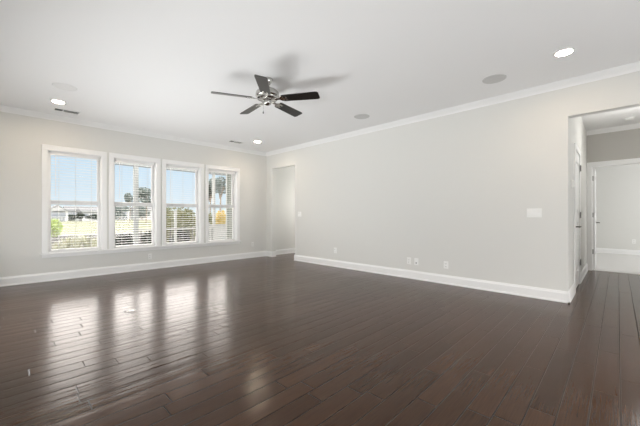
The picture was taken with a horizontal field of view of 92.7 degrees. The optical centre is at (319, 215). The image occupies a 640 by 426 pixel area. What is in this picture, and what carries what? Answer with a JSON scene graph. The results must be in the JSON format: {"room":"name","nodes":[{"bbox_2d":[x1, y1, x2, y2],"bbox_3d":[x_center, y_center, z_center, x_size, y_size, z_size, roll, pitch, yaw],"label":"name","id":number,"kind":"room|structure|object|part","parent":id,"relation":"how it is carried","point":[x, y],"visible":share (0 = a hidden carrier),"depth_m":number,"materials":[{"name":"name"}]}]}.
{"room":"empty living room","nodes":[
{"label":"empty living room","id":0,"kind":"room"},
{"bbox_2d":[0,105,294,276],"bbox_3d":[-2.520,-0.291,7.126,0.280,2.743,7.920,0,0,44],"label":"wall","id":1,"kind":"structure","parent":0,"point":[22,137],"depth_m":5.54,"materials":[{"name":"white paint"}]},
{"bbox_2d":[42,144,106,253],"bbox_3d":[-4.302,-0.272,5.361,0.253,1.786,0.885,0,0,44],"label":"window","id":2,"kind":"structure","parent":1,"relation":"attached to","point":[47,202],"depth_m":5.28,"materials":[{"name":"white paint"}]},
{"bbox_3d":[-4.348,-0.639,5.406,0.035,0.868,0.721,0,0,44],"label":"sash","id":3,"kind":"part","parent":2,"relation":"part of","materials":[{"name":"white plastic"}]},
{"bbox_3d":[-4.321,0.174,5.380,0.035,0.864,0.721,0,0,44],"label":"sash","id":4,"kind":"part","parent":2,"relation":"part of","materials":[{"name":"white plastic"}]},
{"bbox_2d":[50,151,98,251],"bbox_3d":[-4.269,-0.234,5.329,0.073,1.675,0.665,0,0,44],"label":"window blind","id":5,"kind":"object","parent":1,"relation":"attached to","point":[57,154],"visible":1,"depth_m":5.30,"materials":[{"name":"white plastic"}]},
{"bbox_3d":[-4.275,0.595,5.335,0.048,0.016,0.653,0,0,44],"label":"rail","id":6,"kind":"part","parent":5,"relation":"part of","materials":[{"name":"white plastic"}]},
{"bbox_2d":[0,251,265,286],"bbox_3d":[-3.259,1.010,6.267,0.022,0.140,5.258,0,0,44],"label":"baseboard","id":7,"kind":"structure","parent":1,"relation":"attached to","point":[61,275],"depth_m":5.68,"materials":[{"name":"white paint"}]},
{"bbox_2d":[115,159,153,247],"bbox_3d":[-3.628,-0.234,5.985,0.073,1.675,0.665,0,0,44],"label":"window blind","id":8,"kind":"object","parent":1,"relation":"attached to","point":[122,161],"visible":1,"depth_m":5.95,"materials":[{"name":"white plastic"}]},
{"bbox_3d":[-3.635,0.595,5.992,0.048,0.016,0.653,0,0,44],"label":"rail","id":9,"kind":"part","parent":8,"relation":"part of","materials":[{"name":"white plastic"}]},
{"bbox_2d":[109,152,160,248],"bbox_3d":[-3.661,-0.272,6.018,0.253,1.786,0.885,0,0,44],"label":"window","id":10,"kind":"structure","parent":1,"relation":"attached to","point":[155,203],"depth_m":6.08,"materials":[{"name":"white paint"}]},
{"bbox_3d":[-3.707,-0.639,6.063,0.035,0.868,0.721,0,0,44],"label":"sash","id":11,"kind":"part","parent":10,"relation":"part of","materials":[{"name":"white plastic"}]},
{"bbox_3d":[-3.680,0.174,6.036,0.035,0.864,0.721,0,0,44],"label":"sash","id":12,"kind":"part","parent":10,"relation":"part of","materials":[{"name":"white plastic"}]},
{"bbox_2d":[40,241,240,257],"bbox_3d":[-3.258,0.657,6.265,0.065,0.075,3.678,0,0,44],"label":"window sill","id":13,"kind":"structure","parent":1,"relation":"attached to","point":[90,252],"depth_m":5.86,"materials":[{"name":"white paint"}]},
{"bbox_2d":[166,164,197,243],"bbox_3d":[-2.987,-0.234,6.642,0.073,1.675,0.665,0,0,44],"label":"window blind","id":14,"kind":"object","parent":1,"relation":"attached to","point":[170,167],"visible":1,"depth_m":6.56,"materials":[{"name":"white plastic"}]},
{"bbox_3d":[-3.150,-0.219,6.489,0.055,1.626,0.002,0,0,44],"label":"ladder cord","id":15,"kind":"part","parent":14,"relation":"part of","materials":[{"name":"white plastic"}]},
{"bbox_2d":[162,159,203,245],"bbox_3d":[-3.021,-0.272,6.675,0.253,1.786,0.885,0,0,44],"label":"window","id":16,"kind":"structure","parent":1,"relation":"attached to","point":[199,188],"depth_m":6.86,"materials":[{"name":"white paint"}]},
{"bbox_3d":[-3.039,0.174,6.693,0.035,0.864,0.721,0,0,44],"label":"sash","id":17,"kind":"part","parent":16,"relation":"part of","materials":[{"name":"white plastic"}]},
{"bbox_3d":[-3.066,-0.639,6.719,0.035,0.868,0.721,0,0,44],"label":"sash","id":18,"kind":"part","parent":16,"relation":"part of","materials":[{"name":"white plastic"}]},
{"bbox_2d":[209,169,234,241],"bbox_3d":[-2.346,-0.234,7.299,0.073,1.675,0.665,0,0,44],"label":"window blind","id":19,"kind":"object","parent":1,"relation":"attached to","point":[210,170],"visible":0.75,"depth_m":7.22,"materials":[{"name":"white plastic"}]},
{"bbox_3d":[-2.509,-0.219,7.145,0.055,1.626,0.002,0,0,44],"label":"ladder cord","id":20,"kind":"part","parent":19,"relation":"part of","materials":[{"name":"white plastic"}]},
{"bbox_2d":[205,164,239,242],"bbox_3d":[-2.380,-0.272,7.331,0.253,1.786,0.885,0,0,44],"label":"window","id":21,"kind":"structure","parent":1,"relation":"attached to","point":[235,191],"depth_m":7.51,"materials":[{"name":"white paint"}]},
{"bbox_3d":[-2.398,0.174,7.350,0.035,0.864,0.721,0,0,44],"label":"sash","id":22,"kind":"part","parent":21,"relation":"part of","materials":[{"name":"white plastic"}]},
{"bbox_3d":[-2.425,-0.639,7.376,0.035,0.868,0.721,0,0,44],"label":"sash","id":23,"kind":"part","parent":21,"relation":"part of","materials":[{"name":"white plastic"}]},
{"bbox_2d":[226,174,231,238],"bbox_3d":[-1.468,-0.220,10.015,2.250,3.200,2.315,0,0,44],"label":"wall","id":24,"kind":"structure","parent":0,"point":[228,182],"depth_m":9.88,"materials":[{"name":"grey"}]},
{"bbox_2d":[0,253,639,425],"bbox_3d":[3.081,1.138,5.083,11.090,0.124,12.820,0,0,44],"label":"floor","id":25,"kind":"structure","parent":0,"point":[280,340],"depth_m":2.44,"materials":[{"name":"brown wood"}]},
{"bbox_2d":[124,309,135,312],"bbox_3d":[-2.151,1.077,3.453,0.128,0.005,0.128,0,0,44],"label":"floor outlet","id":26,"kind":"object","parent":25,"relation":"attached to","point":[129,310],"visible":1,"depth_m":3.46,"materials":[{"name":"grey metal"}]},
{"bbox_2d":[0,0,639,151],"bbox_3d":[2.964,-1.788,5.128,11.720,0.250,13.120,0,0,44],"label":"ceiling","id":27,"kind":"structure","parent":0,"point":[155,66],"depth_m":3.17,"materials":[{"name":"white paint"}]},
{"bbox_2d":[50,99,66,103],"bbox_3d":[-3.824,-1.660,4.457,0.190,0.006,0.190,0,0,44],"label":"recessed light","id":28,"kind":"object","parent":27,"relation":"in","point":[51,100],"visible":1,"depth_m":4.43,"materials":[{"name":"white"}]},
{"bbox_2d":[52,83,77,90],"bbox_3d":[-3.294,-1.659,3.941,0.260,0.007,0.260,0,0,44],"label":"ceiling speaker","id":29,"kind":"object","parent":27,"relation":"attached to","point":[62,86],"visible":1,"depth_m":3.92,"materials":[{"name":"white plastic"}]},
{"bbox_2d":[53,107,79,114],"bbox_3d":[-4.026,-1.660,4.851,0.150,0.006,0.320,0,0,44],"label":"ceiling vent","id":30,"kind":"object","parent":27,"relation":"in","point":[55,109],"visible":1,"depth_m":4.86,"materials":[{"name":"white plastic"}]},
{"bbox_2d":[211,75,319,116],"bbox_3d":[-0.651,-1.451,3.746,1.234,0.424,1.253,0,0,44],"label":"ceiling fan","id":31,"kind":"object","parent":27,"relation":"hanging from","point":[266,94],"visible":1,"depth_m":3.63,"materials":[{"name":"silver metal"}]},
{"bbox_3d":[-1.029,-1.406,3.558,0.458,0.042,0.136,0,0,-22],"label":"blade","id":32,"kind":"part","parent":31,"relation":"part of","materials":[{"name":"brown wood"}]},
{"bbox_3d":[-0.906,-1.406,4.035,0.136,0.042,0.458,0,0,-40],"label":"blade","id":33,"kind":"part","parent":31,"relation":"part of","materials":[{"name":"brown wood"}]},
{"bbox_3d":[-0.613,-1.406,3.294,0.136,0.042,0.458,0,0,-4],"label":"blade","id":34,"kind":"part","parent":31,"relation":"part of","materials":[{"name":"brown wood"}]},
{"bbox_3d":[-0.543,-1.404,3.867,0.086,0.024,0.168,0,0,44],"label":"blade arm","id":35,"kind":"part","parent":31,"relation":"part of","materials":[{"name":"silver metal"}]},
{"bbox_3d":[-0.465,-1.404,3.666,0.162,0.024,0.083,0,0,14],"label":"blade arm","id":36,"kind":"part","parent":31,"relation":"part of","materials":[{"name":"silver metal"}]},
{"bbox_3d":[-0.415,-1.406,4.066,0.136,0.042,0.458,0,0,32],"label":"blade","id":37,"kind":"part","parent":31,"relation":"part of","materials":[{"name":"brown wood"}]},
{"bbox_3d":[-0.234,-1.406,3.608,0.458,0.042,0.136,0,0,14],"label":"blade","id":38,"kind":"part","parent":31,"relation":"part of","materials":[{"name":"brown wood"}]},
{"bbox_2d":[354,114,369,118],"bbox_3d":[0.701,-1.659,5.114,0.260,0.007,0.260,0,0,44],"label":"ceiling speaker","id":39,"kind":"object","parent":27,"relation":"attached to","point":[358,116],"visible":1,"depth_m":5.10,"materials":[{"name":"grey plastic"}]},
{"bbox_2d":[482,74,506,83],"bbox_3d":[2.122,-1.659,3.714,0.260,0.007,0.260,0,0,44],"label":"ceiling speaker","id":40,"kind":"object","parent":27,"relation":"attached to","point":[496,78],"visible":1,"depth_m":3.71,"materials":[{"name":"grey plastic"}]},
{"bbox_2d":[484,75,504,82],"bbox_3d":[2.122,-1.660,3.714,0.224,0.004,0.224,0,0,44],"label":"speaker grille","id":41,"kind":"object","parent":40,"relation":"attached to","point":[493,78],"depth_m":3.70,"materials":[{"name":"grey"}]},
{"bbox_2d":[552,47,575,57],"bbox_3d":[2.488,-1.660,3.109,0.190,0.006,0.190,0,0,44],"label":"recessed light","id":42,"kind":"object","parent":27,"relation":"in","point":[566,51],"visible":1,"depth_m":3.10,"materials":[{"name":"white plastic"}]},
{"bbox_2d":[624,117,635,120],"bbox_3d":[5.276,-1.644,5.191,0.140,0.038,0.140,0,0,44],"label":"smoke detector","id":43,"kind":"object","parent":27,"relation":"attached to","point":[627,118],"visible":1,"depth_m":5.16,"materials":[{"name":"white plastic"}]},
{"bbox_2d":[267,71,639,291],"bbox_3d":[2.447,-0.291,4.455,10.720,2.743,0.120,0,0,44],"label":"wall","id":44,"kind":"structure","parent":0,"point":[458,189],"depth_m":4.71,"materials":[{"name":"white paint"}]},
{"bbox_2d":[266,251,569,303],"bbox_3d":[2.440,1.010,4.447,10.720,0.140,0.142,0,0,44],"label":"baseboard","id":45,"kind":"structure","parent":44,"relation":"attached to","point":[520,290],"depth_m":4.76,"materials":[{"name":"white paint"}]},
{"bbox_2d":[444,261,447,268],"bbox_3d":[1.988,0.780,4.814,0.070,0.115,0.008,0,0,44],"label":"wall outlet","id":46,"kind":"object","parent":44,"relation":"attached to","point":[445,262],"visible":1,"depth_m":4.81,"materials":[{"name":"white plastic"}]},
{"bbox_2d":[266,61,639,155],"bbox_3d":[2.378,-1.624,4.384,10.720,0.078,0.080,0,0,44],"label":"crown molding","id":47,"kind":"structure","parent":44,"relation":"attached to","point":[633,67],"depth_m":4.33,"materials":[{"name":"white paint"}]},
{"bbox_2d":[527,208,541,216],"bbox_3d":[2.813,-0.035,4.007,0.164,0.116,0.011,0,0,44],"label":"light switch","id":48,"kind":"object","parent":44,"relation":"attached to","point":[537,212],"visible":1,"depth_m":4.00,"materials":[{"name":"white plastic"}]},
{"bbox_2d":[569,116,586,288],"bbox_3d":[4.173,-0.291,4.991,0.120,2.743,3.057,0,0,44],"label":"wall","id":49,"kind":"structure","parent":0,"point":[577,130],"depth_m":4.78,"materials":[{"name":"white paint"}]},
{"bbox_2d":[574,143,581,291],"bbox_3d":[3.823,0.030,4.582,0.190,2.100,0.840,0,0,44],"label":"door","id":50,"kind":"structure","parent":49,"relation":"in","point":[577,153],"depth_m":4.65,"materials":[{"name":"white paint"}]},
{"bbox_2d":[568,263,587,302],"bbox_3d":[4.174,1.010,4.891,0.022,0.140,3.199,0,0,44],"label":"baseboard","id":51,"kind":"structure","parent":49,"relation":"attached to","point":[571,295],"depth_m":4.18,"materials":[{"name":"white paint"}]},
{"bbox_2d":[587,128,639,162],"bbox_3d":[5.740,-0.291,5.681,1.399,2.743,0.120,0,0,44],"label":"wall","id":52,"kind":"structure","parent":0,"point":[618,145],"depth_m":5.77,"materials":[{"name":"grey paint"}]},
{"bbox_2d":[586,123,639,134],"bbox_3d":[5.670,-1.624,5.609,1.159,0.078,0.080,0,0,44],"label":"crown molding","id":53,"kind":"structure","parent":52,"relation":"attached to","point":[631,126],"depth_m":5.74,"materials":[{"name":"white paint"}]},
{"bbox_2d":[587,158,639,270],"bbox_3d":[5.930,0.018,6.025,0.948,2.125,0.917,0,0,44],"label":"door frame","id":54,"kind":"structure","parent":52,"relation":"in","point":[591,172],"depth_m":6.01,"materials":[{"name":"white paint"}]},
{"bbox_2d":[594,164,639,249],"bbox_3d":[7.389,-0.291,6.856,5.800,2.743,4.105,0,0,44],"label":"wall","id":55,"kind":"structure","parent":0,"point":[617,187],"depth_m":8.57,"materials":[{"name":"white paint"}]},
{"bbox_2d":[596,248,639,254],"bbox_3d":[8.731,1.010,8.231,5.560,0.140,0.022,0,0,44],"label":"baseboard","id":56,"kind":"structure","parent":55,"relation":"attached to","point":[598,250],"depth_m":8.56,"materials":[{"name":"white paint"}]},
{"label":"outside","id":57,"kind":"structure","parent":0,"visible":0},
{"bbox_2d":[51,232,195,248],"bbox_3d":[22.246,1.480,48.154,21.580,0.100,220.000,0,0,44],"label":"ground","id":58,"kind":"structure","parent":57,"point":[93,236],"depth_m":19.05,"materials":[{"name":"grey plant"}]},
{"bbox_2d":[51,241,62,248],"bbox_3d":[-6.676,1.026,7.755,0.363,0.809,0.357,0,0,44],"label":"leaf plant","id":59,"kind":"object","parent":58,"relation":"on","point":[56,246],"visible":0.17,"depth_m":7.70,"materials":[{"name":"beige plant"}]},
{"bbox_2d":[51,219,63,237],"bbox_3d":[-17.133,0.804,19.645,1.078,1.261,0.991,0,0,44],"label":"shrub","id":60,"kind":"object","parent":58,"relation":"on","point":[54,223],"visible":0.62,"depth_m":19.57,"materials":[{"name":"green plant"}]},
{"bbox_2d":[61,236,72,248],"bbox_3d":[-6.779,0.982,8.162,0.386,0.896,0.362,0,0,44],"label":"leaf plant","id":61,"kind":"object","parent":58,"relation":"on","point":[62,240],"visible":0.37,"depth_m":8.11,"materials":[{"name":"beige plant"}]},
{"bbox_2d":[68,234,83,247],"bbox_3d":[-6.407,0.966,8.039,0.355,0.929,0.384,0,0,44],"label":"leaf plant","id":62,"kind":"object","parent":58,"relation":"on","point":[78,242],"visible":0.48,"depth_m":7.99,"materials":[{"name":"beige plant"}]},
{"bbox_2d":[81,234,91,247],"bbox_3d":[-6.474,0.964,8.474,0.360,0.931,0.374,0,0,44],"label":"leaf plant","id":63,"kind":"object","parent":58,"relation":"on","point":[85,239],"visible":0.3,"depth_m":8.42,"materials":[{"name":"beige plant"}]},
{"bbox_2d":[88,238,96,246],"bbox_3d":[-6.122,1.011,8.331,0.390,0.839,0.371,0,0,44],"label":"leaf plant","id":64,"kind":"object","parent":58,"relation":"on","point":[93,242],"visible":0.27,"depth_m":8.28,"materials":[{"name":"beige plant"}]},
{"bbox_2d":[115,233,132,245],"bbox_3d":[-5.949,0.981,9.201,0.664,0.905,0.697,0,0,44],"label":"shrub","id":65,"kind":"object","parent":58,"relation":"on","point":[122,235],"visible":0.34,"depth_m":9.09,"materials":[{"name":"green plant"}]},
{"bbox_2d":[139,231,150,243],"bbox_3d":[-5.300,0.937,9.657,0.723,0.993,0.727,0,0,-23],"label":"shrub","id":66,"kind":"object","parent":58,"relation":"on","point":[148,234],"visible":0.17,"depth_m":9.47,"materials":[{"name":"green plant"}]},
{"bbox_2d":[169,227,190,241],"bbox_3d":[-4.601,0.892,10.031,0.740,1.084,0.756,0,0,44],"label":"shrub","id":67,"kind":"object","parent":58,"relation":"on","point":[186,230],"visible":0.19,"depth_m":9.89,"materials":[{"name":"green plant"}]},
{"bbox_2d":[166,207,195,241],"bbox_3d":[-5.450,0.526,11.660,1.596,1.819,1.530,0,0,44],"label":"shrub","id":68,"kind":"object","parent":58,"relation":"on","point":[183,223],"visible":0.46,"depth_m":11.49,"materials":[{"name":"green plant"}]},
{"bbox_2d":[209,185,211,221],"bbox_3d":[-7.519,-0.473,20.870,0.840,3.809,0.938,0,0,25],"label":"tree","id":69,"kind":"object","parent":58,"relation":"on","point":[210,191],"visible":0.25,"depth_m":20.82,"materials":[{"name":"green plant"}]},
{"bbox_2d":[209,176,225,211],"bbox_3d":[-6.034,-0.489,18.267,1.077,3.842,1.292,0,0,44],"label":"tree","id":70,"kind":"object","parent":58,"relation":"on","point":[218,188],"visible":0.7,"depth_m":18.09,"materials":[{"name":"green plant"}]},
{"bbox_3d":[-6.034,-1.824,18.267,1.077,1.174,1.292,0,0,44],"label":"crown","id":71,"kind":"part","parent":70,"relation":"part of","materials":[{"name":"green plant"}]},
{"bbox_2d":[209,223,225,239],"bbox_3d":[-3.029,0.860,13.505,0.100,1.140,4.100,0,0,44],"label":"fence","id":72,"kind":"object","parent":58,"relation":"on","point":[220,229],"visible":0.02,"depth_m":12.37,"materials":[{"name":"grey wood"}]},
{"bbox_2d":[215,211,225,223],"bbox_3d":[-4.704,0.573,14.352,0.560,1.717,0.574,0,0,44],"label":"flowering shrub","id":73,"kind":"object","parent":58,"relation":"on","point":[220,220],"visible":0.28,"depth_m":14.26,"materials":[{"name":"yellow plant"}]},
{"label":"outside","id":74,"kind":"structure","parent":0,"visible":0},
{"bbox_2d":[51,219,225,234],"bbox_3d":[-36.592,1.478,112.557,150.400,0.105,410.000,0,0,44],"label":"lawn","id":75,"kind":"structure","parent":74,"point":[71,228],"depth_m":39.88,"materials":[{"name":"plant"}]},
{"bbox_2d":[51,205,67,221],"bbox_3d":[-66.054,-0.570,76.187,9.930,4.000,3.998,0,0,44],"label":"house","id":76,"kind":"structure","parent":75,"relation":"on","point":[61,214],"depth_m":73.13,"materials":[{"name":"grey"}]},
{"bbox_2d":[63,206,80,220],"bbox_3d":[-73.901,-0.670,91.077,9.900,4.200,4.182,0,0,44],"label":"house","id":77,"kind":"structure","parent":75,"relation":"on","point":[71,209],"depth_m":87.96,"materials":[{"name":"grey"}]},
{"bbox_2d":[68,214,76,222],"bbox_3d":[-50.765,0.564,62.606,1.622,1.736,1.710,0,0,44],"label":"tree","id":78,"kind":"object","parent":75,"relation":"on","point":[71,217],"visible":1,"depth_m":62.27,"materials":[{"name":"green plant"}]},
{"bbox_2d":[76,213,84,221],"bbox_3d":[-53.554,0.378,68.230,1.823,2.108,1.955,0,0,44],"label":"tree","id":79,"kind":"object","parent":75,"relation":"on","point":[80,216],"visible":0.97,"depth_m":67.95,"materials":[{"name":"green plant"}]},
{"bbox_3d":[-53.554,0.106,68.230,1.823,1.565,1.955,0,0,44],"label":"crown","id":80,"kind":"part","parent":79,"relation":"part of","materials":[{"name":"green plant"}]},
{"bbox_2d":[75,207,96,220],"bbox_3d":[-61.381,-0.470,80.998,9.900,3.800,4.625,0,0,44],"label":"house","id":81,"kind":"structure","parent":75,"relation":"on","point":[79,209],"depth_m":78.20,"materials":[{"name":"grey"}]},
{"bbox_2d":[84,214,96,219],"bbox_3d":[-48.421,0.534,65.093,2.668,1.794,2.896,0,0,44],"label":"tree","id":82,"kind":"object","parent":75,"relation":"on","point":[94,216],"visible":0.83,"depth_m":64.60,"materials":[{"name":"green plant"}]},
{"bbox_2d":[115,206,128,219],"bbox_3d":[-66.452,-1.020,98.710,9.900,4.900,6.245,0,0,44],"label":"house","id":83,"kind":"structure","parent":75,"relation":"on","point":[126,212],"depth_m":97.11,"materials":[{"name":"grey"}]},
{"bbox_2d":[115,206,129,219],"bbox_3d":[-47.402,-0.509,71.682,4.571,3.896,4.600,0,0,44],"label":"tree","id":84,"kind":"object","parent":75,"relation":"on","point":[118,211],"visible":0.63,"depth_m":70.95,"materials":[{"name":"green plant"}]},
{"bbox_2d":[124,193,132,222],"bbox_3d":[-36.027,-1.489,57.558,1.739,5.844,1.561,0,0,-25],"label":"spreading tree","id":85,"kind":"object","parent":75,"relation":"on","point":[127,194],"visible":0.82,"depth_m":57.48,"materials":[{"name":"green plant"}]},
{"bbox_3d":[-36.050,-3.317,57.560,1.740,2.188,1.551,0,0,-23],"label":"crown","id":86,"kind":"part","parent":85,"relation":"part of","materials":[{"name":"green plant"}]},
{"bbox_2d":[129,206,151,219],"bbox_3d":[-60.709,-0.920,104.596,9.900,4.700,6.322,0,0,44],"label":"house","id":87,"kind":"structure","parent":75,"relation":"on","point":[149,209],"depth_m":102.35,"materials":[{"name":"grey"}]},
{"bbox_2d":[132,206,149,219],"bbox_3d":[-43.967,-0.658,75.244,3.600,4.193,4.122,0,0,44],"label":"tree","id":88,"kind":"object","parent":75,"relation":"on","point":[141,212],"visible":0.64,"depth_m":75.01,"materials":[{"name":"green plant"}]},
{"bbox_2d":[139,187,151,222],"bbox_3d":[-31.911,-1.960,55.992,4.294,6.788,4.401,0,0,44],"label":"spreading tree","id":89,"kind":"object","parent":75,"relation":"on","point":[141,190],"visible":0.57,"depth_m":55.36,"materials":[{"name":"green plant"}]},
{"bbox_3d":[-31.911,-3.435,55.992,4.294,3.838,4.401,0,0,44],"label":"crown","id":90,"kind":"part","parent":89,"relation":"part of","materials":[{"name":"green plant"}]},
{"bbox_3d":[-0.021,-0.291,8.584,1.420,2.743,2.342,0,0,44],"label":"wall","id":91,"kind":"structure","parent":0,"visible":0},
{"bbox_2d":[276,248,294,254],"bbox_3d":[-0.091,1.010,8.583,1.320,0.140,2.242,0,0,44],"label":"baseboard","id":92,"kind":"structure","parent":91,"relation":"attached to","point":[290,250],"depth_m":8.60,"materials":[{"name":"white paint"}]},
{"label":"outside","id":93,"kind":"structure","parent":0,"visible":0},
{"bbox_2d":[52,232,142,235],"bbox_3d":[24.606,1.470,66.809,1.100,0.120,310.000,0,0,44],"label":"path","id":94,"kind":"structure","parent":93,"point":[122,232],"depth_m":22.75,"materials":[{"name":"grey concrete"}]},
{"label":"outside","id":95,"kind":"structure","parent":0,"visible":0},
{"bbox_3d":[-4.918,1.290,6.895,2.830,0.180,7.400,0,0,44],"label":"floor","id":96,"kind":"structure","parent":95,"visible":0},
{"bbox_2d":[115,162,225,243],"bbox_3d":[-4.337,-0.215,9.158,0.150,2.850,3.550,0,0,44],"label":"beam","id":97,"kind":"structure","parent":96,"relation":"on","point":[135,166],"depth_m":8.38,"materials":[{"name":"grey paint"}]},
{"bbox_3d":[-5.074,-0.085,8.403,0.110,2.590,0.110,0,0,44],"label":"post","id":98,"kind":"part","parent":97,"relation":"part of","materials":[{"name":"grey paint"}]},
{"bbox_3d":[-4.341,0.520,9.154,0.070,1.380,0.070,0,0,44],"label":"post","id":99,"kind":"part","parent":97,"relation":"part of","materials":[{"name":"grey wood"}]},
{"bbox_2d":[139,227,212,243],"bbox_3d":[-4.281,0.740,9.215,0.070,0.720,2.270,0,0,44],"label":"porch railing","id":100,"kind":"object","parent":97,"relation":"attached to","point":[183,229],"visible":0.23,"depth_m":9.23,"materials":[{"name":"grey wood"}]},
{"bbox_3d":[-4.281,0.403,9.215,0.070,0.045,2.270,0,0,44],"label":"rail","id":101,"kind":"part","parent":100,"relation":"part of","materials":[{"name":"grey wood"}]},
{"bbox_3d":[-3.489,-0.085,10.027,0.070,2.590,0.070,0,0,44],"label":"post","id":102,"kind":"part","parent":97,"relation":"part of","materials":[{"name":"grey wood"}]}
]}

